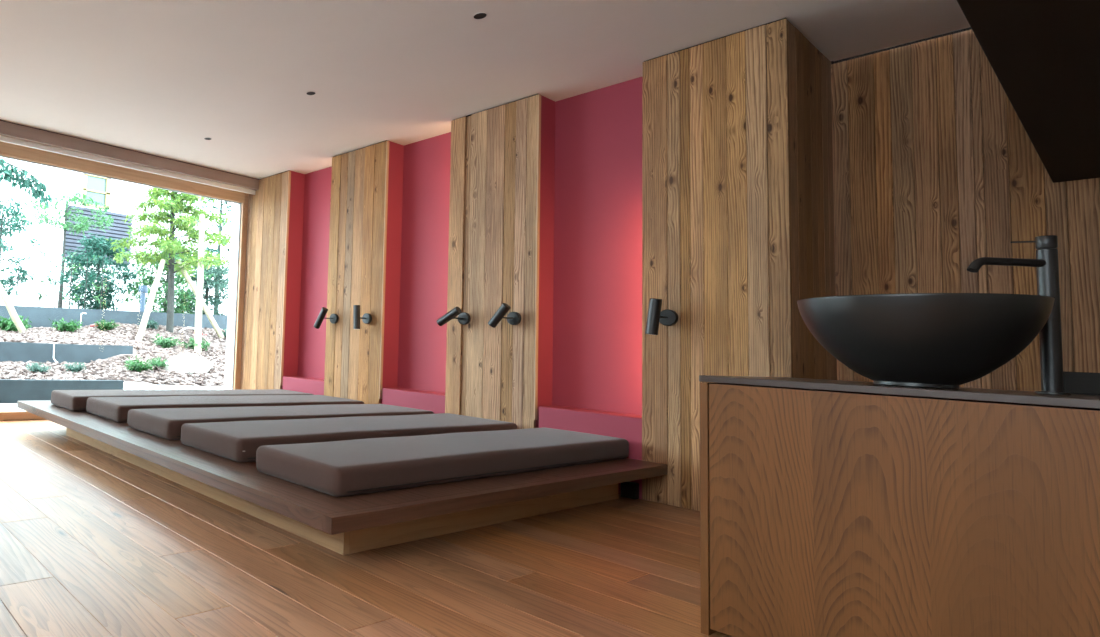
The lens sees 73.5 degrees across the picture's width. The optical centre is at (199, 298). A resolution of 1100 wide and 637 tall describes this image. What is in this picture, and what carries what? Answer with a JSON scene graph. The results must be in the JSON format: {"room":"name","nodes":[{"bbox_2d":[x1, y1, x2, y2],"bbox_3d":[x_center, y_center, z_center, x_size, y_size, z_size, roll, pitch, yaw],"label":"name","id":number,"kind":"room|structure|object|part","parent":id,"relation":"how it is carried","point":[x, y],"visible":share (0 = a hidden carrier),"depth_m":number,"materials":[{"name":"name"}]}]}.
{"room":"spa relaxation room","nodes":[
{"label":"spa relaxation room","id":0,"kind":"room"},
{"bbox_2d":[224,203,248,388],"bbox_3d":[0.618,-0.001,6.901,0.523,2.500,0.300,5,-4,-33],"label":"wall","id":1,"kind":"structure","parent":0,"point":[235,209],"depth_m":6.83,"materials":[{"name":"white paint"}]},
{"bbox_2d":[0,420,731,636],"bbox_3d":[0.536,0.947,2.165,6.143,0.020,7.609,5,-4,-33],"label":"floor","id":2,"kind":"structure","parent":0,"point":[94,542],"depth_m":2.13,"materials":[{"name":"brown wood"}]},
{"bbox_2d":[17,400,666,554],"bbox_3d":[0.534,0.956,4.086,2.497,0.216,3.432,5,-4,-33],"label":"platform","id":3,"kind":"object","parent":2,"relation":"on","point":[344,525],"visible":0.47,"depth_m":2.63,"materials":[{"name":"brown wood"}]},
{"bbox_2d":[51,389,313,410],"bbox_3d":[-0.052,0.830,5.146,2.308,0.116,0.486,5,-4,-33],"label":"mattress","id":4,"kind":"object","parent":3,"relation":"on","point":[73,400],"visible":0.53,"depth_m":4.79,"materials":[{"name":"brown fabric"}]},
{"bbox_2d":[86,395,363,422],"bbox_3d":[0.280,0.817,4.698,2.234,0.116,0.549,5,-4,-33],"label":"mattress","id":5,"kind":"object","parent":3,"relation":"on","point":[116,409],"visible":0.63,"depth_m":4.37,"materials":[{"name":"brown fabric"}]},
{"bbox_2d":[127,404,433,439],"bbox_3d":[0.639,0.796,4.123,2.255,0.115,0.524,5,-4,-33],"label":"mattress","id":6,"kind":"object","parent":3,"relation":"on","point":[166,423],"visible":0.64,"depth_m":3.78,"materials":[{"name":"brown fabric"}]},
{"bbox_2d":[181,413,516,461],"bbox_3d":[0.977,0.778,3.604,2.252,0.117,0.537,5,-4,-33],"label":"mattress","id":7,"kind":"object","parent":3,"relation":"on","point":[238,441],"visible":0.73,"depth_m":3.24,"materials":[{"name":"grey fabric"}]},
{"bbox_2d":[256,428,628,496],"bbox_3d":[1.319,0.758,3.042,2.285,0.116,0.492,5,-4,-33],"label":"mattress","id":8,"kind":"object","parent":3,"relation":"on","point":[370,465],"visible":1,"depth_m":2.66,"materials":[{"name":"grey fabric"}]},
{"bbox_2d":[621,481,638,499],"bbox_3d":[2.399,1.067,3.445,0.046,0.086,0.077,5,-4,-33],"label":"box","id":9,"kind":"object","parent":2,"relation":"on","point":[629,489],"visible":0.91,"depth_m":3.42,"materials":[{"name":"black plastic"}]},
{"bbox_2d":[700,383,1099,636],"bbox_3d":[2.300,0.604,1.216,0.820,0.711,1.881,5,-4,-33],"label":"base cabinet","id":10,"kind":"object","parent":2,"relation":"on","point":[824,513],"visible":0.88,"depth_m":1.47,"materials":[{"name":"brown wood"}]},
{"bbox_3d":[1.795,0.631,1.998,0.820,0.711,0.019,5,-4,-33],"label":"panel","id":11,"kind":"part","parent":10,"relation":"part of","materials":[{"name":"brown wood"}]},
{"bbox_2d":[699,371,1099,408],"bbox_3d":[2.318,0.206,1.242,0.822,0.080,1.883,5,-4,-33],"label":"countertop","id":12,"kind":"structure","parent":10,"relation":"on","point":[1084,387],"depth_m":1.56,"materials":[{"name":"stone"}]},
{"bbox_2d":[797,293,1054,389],"bbox_3d":[1.896,0.119,1.639,0.444,0.230,0.444,2,-4,7],"label":"sink","id":13,"kind":"object","parent":12,"relation":"on","point":[920,340],"visible":1,"depth_m":1.52,"materials":[{"name":"black ceramic"}]},
{"bbox_2d":[967,235,1070,394],"bbox_3d":[2.091,0.038,1.592,0.213,0.404,0.062,2,-4,10],"label":"tap","id":14,"kind":"object","parent":12,"relation":"on","point":[1046,264],"visible":0.94,"depth_m":1.57,"materials":[{"name":"black metal"}]},
{"bbox_3d":[2.081,-0.085,1.590,0.186,0.041,0.020,3,-4,4],"label":"spout","id":15,"kind":"part","parent":14,"relation":"part of","materials":[{"name":"black metal"}]},
{"bbox_3d":[2.153,-0.149,1.612,0.004,0.006,0.044,6,-5,-44],"label":"lever","id":16,"kind":"part","parent":14,"relation":"part of","materials":[{"name":"black metal"}]},
{"bbox_3d":[2.177,-0.144,1.587,0.034,0.032,0.034,5,-4,-33],"label":"handle","id":17,"kind":"part","parent":14,"relation":"part of","materials":[{"name":"black metal"}]},
{"bbox_2d":[282,77,652,501],"bbox_3d":[1.799,-0.103,5.088,0.511,2.620,4.631,5,-4,-33],"label":"wall","id":18,"kind":"structure","parent":0,"point":[590,324],"depth_m":4.09,"materials":[{"name":"paint"}]},
{"bbox_2d":[241,171,287,388],"bbox_3d":[0.663,-0.032,6.372,0.028,2.488,0.638,5,-4,-33],"label":"wall panel","id":19,"kind":"object","parent":18,"relation":"attached to","point":[267,212],"visible":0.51,"depth_m":6.36,"materials":[{"name":"brown wood"}]},
{"bbox_2d":[280,171,290,384],"bbox_3d":[0.848,-0.216,6.116,0.029,2.136,0.010,5,-4,-33],"label":"trim","id":20,"kind":"structure","parent":18,"relation":"attached to","point":[289,172],"depth_m":6.11,"materials":[{"name":"brown wood"}]},
{"bbox_2d":[324,141,385,403],"bbox_3d":[1.334,-0.067,5.332,0.028,2.488,0.627,5,-4,-33],"label":"wall panel","id":21,"kind":"object","parent":18,"relation":"attached to","point":[357,205],"visible":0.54,"depth_m":5.32,"materials":[{"name":"brown wood"}]},
{"bbox_2d":[314,307,338,328],"bbox_3d":[1.115,0.173,5.480,0.144,0.193,0.179,5,-4,-33],"label":"reading lamp","id":22,"kind":"object","parent":21,"relation":"attached to","point":[334,318],"visible":1,"depth_m":5.45,"materials":[{"name":"black metal"}]},
{"bbox_3d":[1.189,0.176,5.473,0.028,0.088,0.088,5,-4,-33],"label":"wall plate","id":23,"kind":"part","parent":22,"relation":"part of","materials":[{"name":"black metal"}]},
{"bbox_2d":[353,305,371,328],"bbox_3d":[1.345,0.155,5.125,0.144,0.200,0.093,5,-4,-33],"label":"reading lamp","id":24,"kind":"object","parent":21,"relation":"attached to","point":[366,318],"visible":1,"depth_m":5.10,"materials":[{"name":"black metal"}]},
{"bbox_3d":[1.395,0.165,5.154,0.028,0.088,0.088,5,-4,-33],"label":"wall plate","id":25,"kind":"part","parent":24,"relation":"part of","materials":[{"name":"black metal"}]},
{"bbox_2d":[379,141,388,398],"bbox_3d":[1.516,-0.252,5.081,0.029,2.136,0.010,5,-4,-33],"label":"trim","id":26,"kind":"structure","parent":18,"relation":"attached to","point":[387,142],"depth_m":5.07,"materials":[{"name":"brown wood"}]},
{"bbox_2d":[445,95,537,428],"bbox_3d":[2.011,-0.104,4.282,0.028,2.488,0.648,5,-4,-33],"label":"wall panel","id":27,"kind":"object","parent":18,"relation":"attached to","point":[492,250],"visible":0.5,"depth_m":4.26,"materials":[{"name":"brown wood"}]},
{"bbox_2d":[436,307,470,325],"bbox_3d":[1.807,0.129,4.409,0.144,0.140,0.186,5,-4,-33],"label":"reading lamp","id":28,"kind":"object","parent":27,"relation":"attached to","point":[463,318],"visible":1,"depth_m":4.38,"materials":[{"name":"black metal"}]},
{"bbox_3d":[1.882,0.141,4.399,0.028,0.088,0.088,5,-4,-33],"label":"wall plate","id":29,"kind":"part","parent":28,"relation":"part of","materials":[{"name":"black metal"}]},
{"bbox_2d":[488,303,520,327],"bbox_3d":[2.014,0.113,4.090,0.144,0.164,0.158,5,-4,-33],"label":"reading lamp","id":30,"kind":"object","parent":27,"relation":"attached to","point":[513,318],"visible":1,"depth_m":4.06,"materials":[{"name":"black metal"}]},
{"bbox_3d":[2.081,0.130,4.091,0.028,0.088,0.088,5,-4,-33],"label":"wall plate","id":31,"kind":"part","parent":30,"relation":"part of","materials":[{"name":"black metal"}]},
{"bbox_2d":[259,18,786,179],"bbox_3d":[2.044,-1.301,5.093,0.753,0.008,4.351,5,-4,-33],"label":"trim","id":32,"kind":"structure","parent":18,"relation":"attached to","point":[782,18],"depth_m":3.51,"materials":[{"name":"black"}]},
{"bbox_2d":[534,94,540,419],"bbox_3d":[2.200,-0.288,4.022,0.029,2.136,0.010,5,-4,-33],"label":"trim","id":33,"kind":"structure","parent":18,"relation":"attached to","point":[539,95],"depth_m":4.01,"materials":[{"name":"brown wood"}]},
{"bbox_2d":[642,19,836,510],"bbox_3d":[2.993,-0.112,3.439,0.764,2.488,0.624,5,-4,-33],"label":"wall panel","id":34,"kind":"object","parent":18,"relation":"attached to","point":[738,197],"visible":0.67,"depth_m":3.24,"materials":[{"name":"brown wood"}]},
{"bbox_2d":[645,298,677,334],"bbox_3d":[2.498,0.100,3.343,0.158,0.198,0.091,4,-4,-21],"label":"reading lamp","id":35,"kind":"object","parent":34,"relation":"attached to","point":[667,317],"visible":1,"depth_m":3.32,"materials":[{"name":"black metal"}]},
{"bbox_3d":[2.551,0.103,3.364,0.028,0.088,0.088,5,-4,-33],"label":"wall plate","id":36,"kind":"part","parent":35,"relation":"part of","materials":[{"name":"black metal"}]},
{"bbox_2d":[0,0,969,178],"bbox_3d":[0.709,-1.655,2.486,6.265,0.254,7.910,5,-4,-33],"label":"ceiling","id":37,"kind":"structure","parent":0,"point":[160,78],"depth_m":3.73,"materials":[{"name":"paint"}]},
{"bbox_2d":[306,91,315,95],"bbox_3d":[0.767,-1.420,4.263,0.074,0.003,0.074,5,-4,-33],"label":"recessed light","id":38,"kind":"object","parent":37,"relation":"in","point":[310,93],"visible":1,"depth_m":4.27,"materials":[{"name":"paint"}]},
{"bbox_2d":[472,12,487,19],"bbox_3d":[1.443,-1.458,3.180,0.074,0.003,0.074,5,-4,-33],"label":"recessed light","id":39,"kind":"object","parent":37,"relation":"in","point":[480,15],"visible":1,"depth_m":3.18,"materials":[{"name":"paint"}]},
{"bbox_2d":[957,0,1099,182],"bbox_3d":[3.283,-1.089,0.991,3.059,0.821,2.437,5,-4,-33],"label":"mirror","id":40,"kind":"object","parent":37,"relation":"attached to","point":[1044,55],"visible":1,"depth_m":1.78,"materials":[{"name":"black mirror"}]},
{"bbox_2d":[831,29,1099,391],"bbox_3d":[4.363,-0.126,2.068,0.052,2.478,3.233,5,-4,-33],"label":"wall","id":41,"kind":"structure","parent":0,"point":[936,171],"depth_m":3.07,"materials":[{"name":"brown wood"}]},
{"bbox_2d":[831,27,1099,182],"bbox_3d":[4.373,-0.144,2.114,0.088,2.520,3.200,5,-4,-33],"label":"trim","id":42,"kind":"structure","parent":41,"relation":"attached to","point":[969,28],"depth_m":3.25,"materials":[{"name":"black"}]},
{"bbox_3d":[-1.694,-1.384,5.385,5.200,0.165,0.418,5,-4,-33],"label":"wall","id":43,"kind":"structure","parent":0,"visible":0},
{"bbox_2d":[0,141,248,420],"bbox_3d":[-1.603,-0.153,5.347,4.900,2.384,0.090,5,-4,-33],"label":"window","id":44,"kind":"structure","parent":43,"relation":"in","point":[7,150],"depth_m":6.15,"materials":[{"name":"brown wood"}]},
{"bbox_2d":[0,121,258,194],"bbox_3d":[-1.556,-1.411,5.197,5.226,0.108,0.050,5,-4,-33],"label":"trim","id":45,"kind":"structure","parent":43,"relation":"attached to","point":[7,129],"depth_m":5.70,"materials":[{"name":"brown wood"}]},
{"bbox_2d":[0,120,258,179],"bbox_3d":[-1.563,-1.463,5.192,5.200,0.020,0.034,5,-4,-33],"label":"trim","id":46,"kind":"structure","parent":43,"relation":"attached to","point":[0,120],"depth_m":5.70,"materials":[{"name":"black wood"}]},
{"label":"outside","id":47,"kind":"structure","parent":0,"visible":0},
{"bbox_2d":[0,322,225,387],"bbox_3d":[-4.576,1.032,18.064,18.000,1.103,22.040,5,-4,-33],"label":"garden bed","id":48,"kind":"object","parent":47,"point":[135,350],"visible":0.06,"depth_m":8.63,"materials":[{"name":"beige gravel"}]},
{"bbox_2d":[0,282,25,332],"bbox_3d":[-2.962,-0.128,9.168,0.828,1.242,0.110,5,-4,-33],"label":"stake","id":49,"kind":"object","parent":48,"relation":"on","point":[20,327],"visible":1,"depth_m":9.21,"materials":[{"name":"beige wood"}]},
{"bbox_2d":[0,315,26,330],"bbox_3d":[-3.015,0.417,9.709,0.567,0.345,0.584,4,-4,-11],"label":"shrub","id":50,"kind":"object","parent":48,"relation":"on","point":[7,326],"visible":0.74,"depth_m":9.62,"materials":[{"name":"green plant"}]},
{"bbox_2d":[2,242,30,305],"bbox_3d":[-3.454,-0.398,11.586,0.542,1.314,0.240,5,-4,-33],"label":"shrub","id":51,"kind":"object","parent":48,"relation":"on","point":[10,289],"visible":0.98,"depth_m":11.60,"materials":[{"name":"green plant"}]},
{"bbox_3d":[-3.428,-0.363,11.613,0.402,1.250,0.021,5,-4,-33],"label":"stem","id":52,"kind":"part","parent":51,"relation":"part of","materials":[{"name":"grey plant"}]},
{"bbox_2d":[7,317,31,328],"bbox_3d":[-2.984,0.416,10.192,0.439,0.286,0.484,5,-4,-33],"label":"shrub","id":53,"kind":"object","parent":48,"relation":"on","point":[23,321],"visible":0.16,"depth_m":10.21,"materials":[{"name":"green plant"}]},
{"bbox_2d":[0,194,42,296],"bbox_3d":[-3.866,-0.839,12.044,1.537,2.419,1.896,5,-4,-33],"label":"tree","id":54,"kind":"object","parent":48,"relation":"on","point":[7,230],"visible":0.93,"depth_m":12.01,"materials":[{"name":"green plant"}]},
{"bbox_2d":[0,157,66,307],"bbox_3d":[-13.106,-4.301,20.266,15.250,9.500,8.000,5,-4,-33],"label":"sky","id":55,"kind":"structure","parent":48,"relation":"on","point":[55,179],"depth_m":20.39,"materials":[{"name":"white"}]},
{"bbox_2d":[25,362,50,373],"bbox_3d":[-1.935,0.845,7.413,0.340,0.169,0.330,5,-4,-33],"label":"shrub","id":56,"kind":"object","parent":48,"relation":"on","point":[34,368],"visible":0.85,"depth_m":7.37,"materials":[{"name":"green plant"}]},
{"bbox_2d":[32,249,53,306],"bbox_3d":[-3.019,-0.328,11.867,0.487,1.254,0.246,5,-4,-33],"label":"shrub","id":57,"kind":"object","parent":48,"relation":"on","point":[41,281],"visible":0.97,"depth_m":11.86,"materials":[{"name":"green plant"}]},
{"bbox_2d":[40,252,68,307],"bbox_3d":[-2.802,-0.307,11.997,0.581,1.250,0.260,5,-4,-33],"label":"shrub","id":58,"kind":"object","parent":48,"relation":"on","point":[62,254],"visible":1,"depth_m":12.01,"materials":[{"name":"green plant"}]},
{"bbox_3d":[-2.807,-0.307,12.012,0.402,1.250,0.021,5,-4,-33],"label":"stem","id":59,"kind":"part","parent":58,"relation":"part of","materials":[{"name":"grey plant"}]},
{"bbox_2d":[9,191,113,307],"bbox_3d":[-3.294,-0.976,14.674,2.596,3.092,2.319,5,-4,-33],"label":"tree","id":60,"kind":"object","parent":48,"relation":"on","point":[76,197],"visible":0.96,"depth_m":14.51,"materials":[{"name":"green plant"}]},
{"bbox_2d":[49,317,82,331],"bbox_3d":[-2.224,0.466,10.310,0.579,0.306,0.469,5,-4,-33],"label":"shrub","id":61,"kind":"object","parent":48,"relation":"on","point":[62,326],"visible":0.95,"depth_m":10.24,"materials":[{"name":"green plant"}]},
{"bbox_2d":[0,342,132,363],"bbox_3d":[-3.602,0.674,7.470,6.160,0.422,0.090,5,-4,-33],"label":"wall","id":62,"kind":"structure","parent":48,"relation":"on","point":[9,351],"depth_m":8.48,"materials":[{"name":"concrete"}]},
{"bbox_2d":[61,252,84,307],"bbox_3d":[-2.521,-0.298,12.184,0.541,1.283,0.264,5,-4,-33],"label":"shrub","id":63,"kind":"object","parent":48,"relation":"on","point":[73,265],"visible":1,"depth_m":12.20,"materials":[{"name":"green plant"}]},
{"bbox_2d":[61,362,86,371],"bbox_3d":[-1.569,0.865,7.696,0.324,0.186,0.280,4,-4,-18],"label":"shrub","id":64,"kind":"object","parent":48,"relation":"on","point":[77,368],"visible":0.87,"depth_m":7.69,"materials":[{"name":"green plant"}]},
{"bbox_2d":[75,252,96,308],"bbox_3d":[-2.283,-0.284,12.334,0.491,1.299,0.270,5,-4,-33],"label":"shrub","id":65,"kind":"object","parent":48,"relation":"on","point":[87,257],"visible":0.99,"depth_m":12.35,"materials":[{"name":"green plant"}]},
{"bbox_2d":[53,233,141,309],"bbox_3d":[-2.271,-0.432,13.734,1.969,1.987,1.842,5,-4,-33],"label":"tree","id":66,"kind":"object","parent":48,"relation":"on","point":[97,243],"visible":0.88,"depth_m":13.49,"materials":[{"name":"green plant"}]},
{"bbox_2d":[88,255,115,309],"bbox_3d":[-1.984,-0.243,12.540,0.638,1.272,0.243,5,-4,-33],"label":"shrub","id":67,"kind":"object","parent":48,"relation":"on","point":[102,270],"visible":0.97,"depth_m":12.52,"materials":[{"name":"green plant"}]},
{"bbox_3d":[-2.002,-0.234,12.529,0.402,1.250,0.021,5,-4,-33],"label":"stem","id":68,"kind":"part","parent":67,"relation":"part of","materials":[{"name":"plant"}]},
{"bbox_2d":[94,319,119,330],"bbox_3d":[-1.595,0.478,10.740,0.454,0.265,0.459,3,-4,3],"label":"shrub","id":69,"kind":"object","parent":48,"relation":"on","point":[108,325],"visible":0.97,"depth_m":10.64,"materials":[{"name":"green plant"}]},
{"bbox_2d":[0,322,226,385],"bbox_3d":[-1.849,0.679,8.963,9.799,0.861,3.808,5,-4,-33],"label":"bark mulch","id":70,"kind":"object","parent":48,"relation":"on","point":[48,334],"visible":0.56,"depth_m":8.95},
{"bbox_2d":[163,353,212,373],"bbox_3d":[-0.163,0.985,8.744,0.575,0.420,0.787,0,-5,34],"label":"boulder","id":71,"kind":"object","parent":70,"relation":"on","point":[184,363],"visible":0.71,"depth_m":8.53,"materials":[{"name":"white stone"}]},
{"bbox_2d":[0,305,227,328],"bbox_3d":[-1.537,0.502,11.553,16.000,0.900,0.100,5,-4,-33],"label":"wall","id":72,"kind":"structure","parent":48,"relation":"on","point":[39,316],"depth_m":11.24,"materials":[{"name":"concrete"}]},
{"bbox_2d":[62,170,208,313],"bbox_3d":[-4.654,-3.642,27.844,7.100,10.000,8.400,5,-4,-33],"label":"house","id":73,"kind":"structure","parent":48,"relation":"on","point":[120,195],"depth_m":23.89,"materials":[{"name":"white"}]},
{"bbox_2d":[124,355,154,371],"bbox_3d":[-0.805,0.884,8.182,0.423,0.261,0.437,3,-4,-4],"label":"shrub","id":74,"kind":"object","parent":48,"relation":"on","point":[136,366],"visible":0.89,"depth_m":8.12,"materials":[{"name":"green plant"}]},
{"bbox_2d":[139,285,147,311],"bbox_3d":[-1.129,0.076,12.129,0.180,0.685,0.180,5,-4,-33],"label":"bollard","id":75,"kind":"object","parent":48,"relation":"on","point":[143,289],"visible":0.83,"depth_m":12.08,"materials":[{"name":"blue"}]},
{"bbox_3d":[-1.133,0.153,12.124,0.110,0.530,0.110,5,-4,-33],"label":"post","id":76,"kind":"part","parent":75,"relation":"part of","materials":[{"name":"blue"}]},
{"bbox_2d":[139,318,158,329],"bbox_3d":[-0.973,0.471,11.416,0.385,0.278,0.435,5,-4,-33],"label":"shrub","id":77,"kind":"object","parent":48,"relation":"on","point":[152,324],"visible":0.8,"depth_m":11.35,"materials":[{"name":"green plant"}]},
{"bbox_2d":[136,259,165,340],"bbox_3d":[-0.848,0.048,10.579,0.115,1.607,1.145,2,-4,16],"label":"stake","id":78,"kind":"object","parent":48,"relation":"on","point":[144,321],"visible":0.91,"depth_m":10.52,"materials":[{"name":"beige wood"}]},
{"bbox_2d":[146,356,170,368],"bbox_3d":[-0.591,0.885,8.513,0.360,0.212,0.343,5,-4,-33],"label":"shrub","id":79,"kind":"object","parent":48,"relation":"on","point":[157,363],"visible":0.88,"depth_m":8.49,"materials":[{"name":"green plant"}]},
{"bbox_2d":[151,334,181,348],"bbox_3d":[-0.560,0.704,9.988,0.462,0.283,0.469,5,-4,-33],"label":"shrub","id":80,"kind":"object","parent":48,"relation":"on","point":[165,342],"visible":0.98,"depth_m":9.92,"materials":[{"name":"green plant"}]},
{"bbox_2d":[106,186,230,332],"bbox_3d":[-0.342,-1.213,11.665,2.474,3.752,2.742,1,-4,20],"label":"tree","id":81,"kind":"object","parent":48,"relation":"on","point":[177,204],"visible":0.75,"depth_m":11.30,"materials":[{"name":"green plant"}]},
{"bbox_2d":[123,238,214,313],"bbox_3d":[-0.695,-0.359,14.409,2.180,2.081,1.921,4,-4,-11],"label":"tree","id":82,"kind":"object","parent":48,"relation":"on","point":[162,303],"visible":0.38,"depth_m":14.19,"materials":[{"name":"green plant"}]},
{"bbox_2d":[182,337,210,350],"bbox_3d":[-0.011,0.771,10.210,0.410,0.270,0.533,0,-5,39],"label":"shrub","id":83,"kind":"object","parent":48,"relation":"on","point":[191,343],"visible":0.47,"depth_m":10.16,"materials":[{"name":"green plant"}]},
{"bbox_2d":[194,214,204,353],"bbox_3d":[-0.003,-0.290,10.541,0.123,2.543,1.152,3,-4,-2],"label":"stake","id":84,"kind":"object","parent":48,"relation":"on","point":[200,271],"visible":0.88,"depth_m":10.41,"materials":[{"name":"beige wood"}]},
{"bbox_2d":[176,259,223,337],"bbox_3d":[0.008,0.014,11.495,1.078,1.435,0.104,5,-4,-27],"label":"stake","id":85,"kind":"object","parent":48,"relation":"on","point":[218,331],"visible":0.75,"depth_m":11.50,"materials":[{"name":"beige wood"}]},
{"bbox_2d":[174,263,229,315],"bbox_3d":[0.174,-0.070,15.169,2.025,1.696,1.935,5,-4,-33],"label":"tree","id":86,"kind":"object","parent":48,"relation":"on","point":[222,283],"visible":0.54,"depth_m":14.91,"materials":[{"name":"green plant"}]},
{"bbox_2d":[177,197,232,314],"bbox_3d":[0.532,-1.935,16.458,2.508,5.604,2.447,5,-4,-33],"label":"tree","id":87,"kind":"object","parent":48,"relation":"on","point":[218,250],"visible":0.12,"depth_m":16.34,"materials":[{"name":"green plant"}]},
{"bbox_2d":[222,328,226,337],"bbox_3d":[0.584,0.692,11.816,0.470,0.277,0.491,1,-4,20],"label":"shrub","id":88,"kind":"object","parent":48,"relation":"on","point":[225,329],"visible":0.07,"depth_m":11.81,"materials":[{"name":"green plant"}]},
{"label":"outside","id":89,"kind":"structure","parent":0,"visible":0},
{"bbox_2d":[0,403,21,410],"bbox_3d":[0.435,1.331,7.439,15.000,0.098,1.300,5,-4,-33],"label":"paving","id":90,"kind":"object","parent":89,"point":[3,406],"depth_m":6.17,"materials":[{"name":"white concrete"}]},
{"bbox_2d":[0,379,123,402],"bbox_3d":[-3.130,0.908,5.867,5.260,0.290,0.100,5,-4,-33],"label":"wall","id":91,"kind":"structure","parent":90,"relation":"on","point":[11,391],"depth_m":6.71,"materials":[{"name":"concrete"}]},
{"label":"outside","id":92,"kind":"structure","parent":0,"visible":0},
{"bbox_2d":[0,158,52,207],"bbox_3d":[-2.770,-1.780,8.971,1.366,0.756,0.286,5,-4,-33],"label":"overhanging branch","id":93,"kind":"object","parent":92,"point":[26,183],"visible":1,"depth_m":9.09,"materials":[{"name":"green plant"}]}
]}

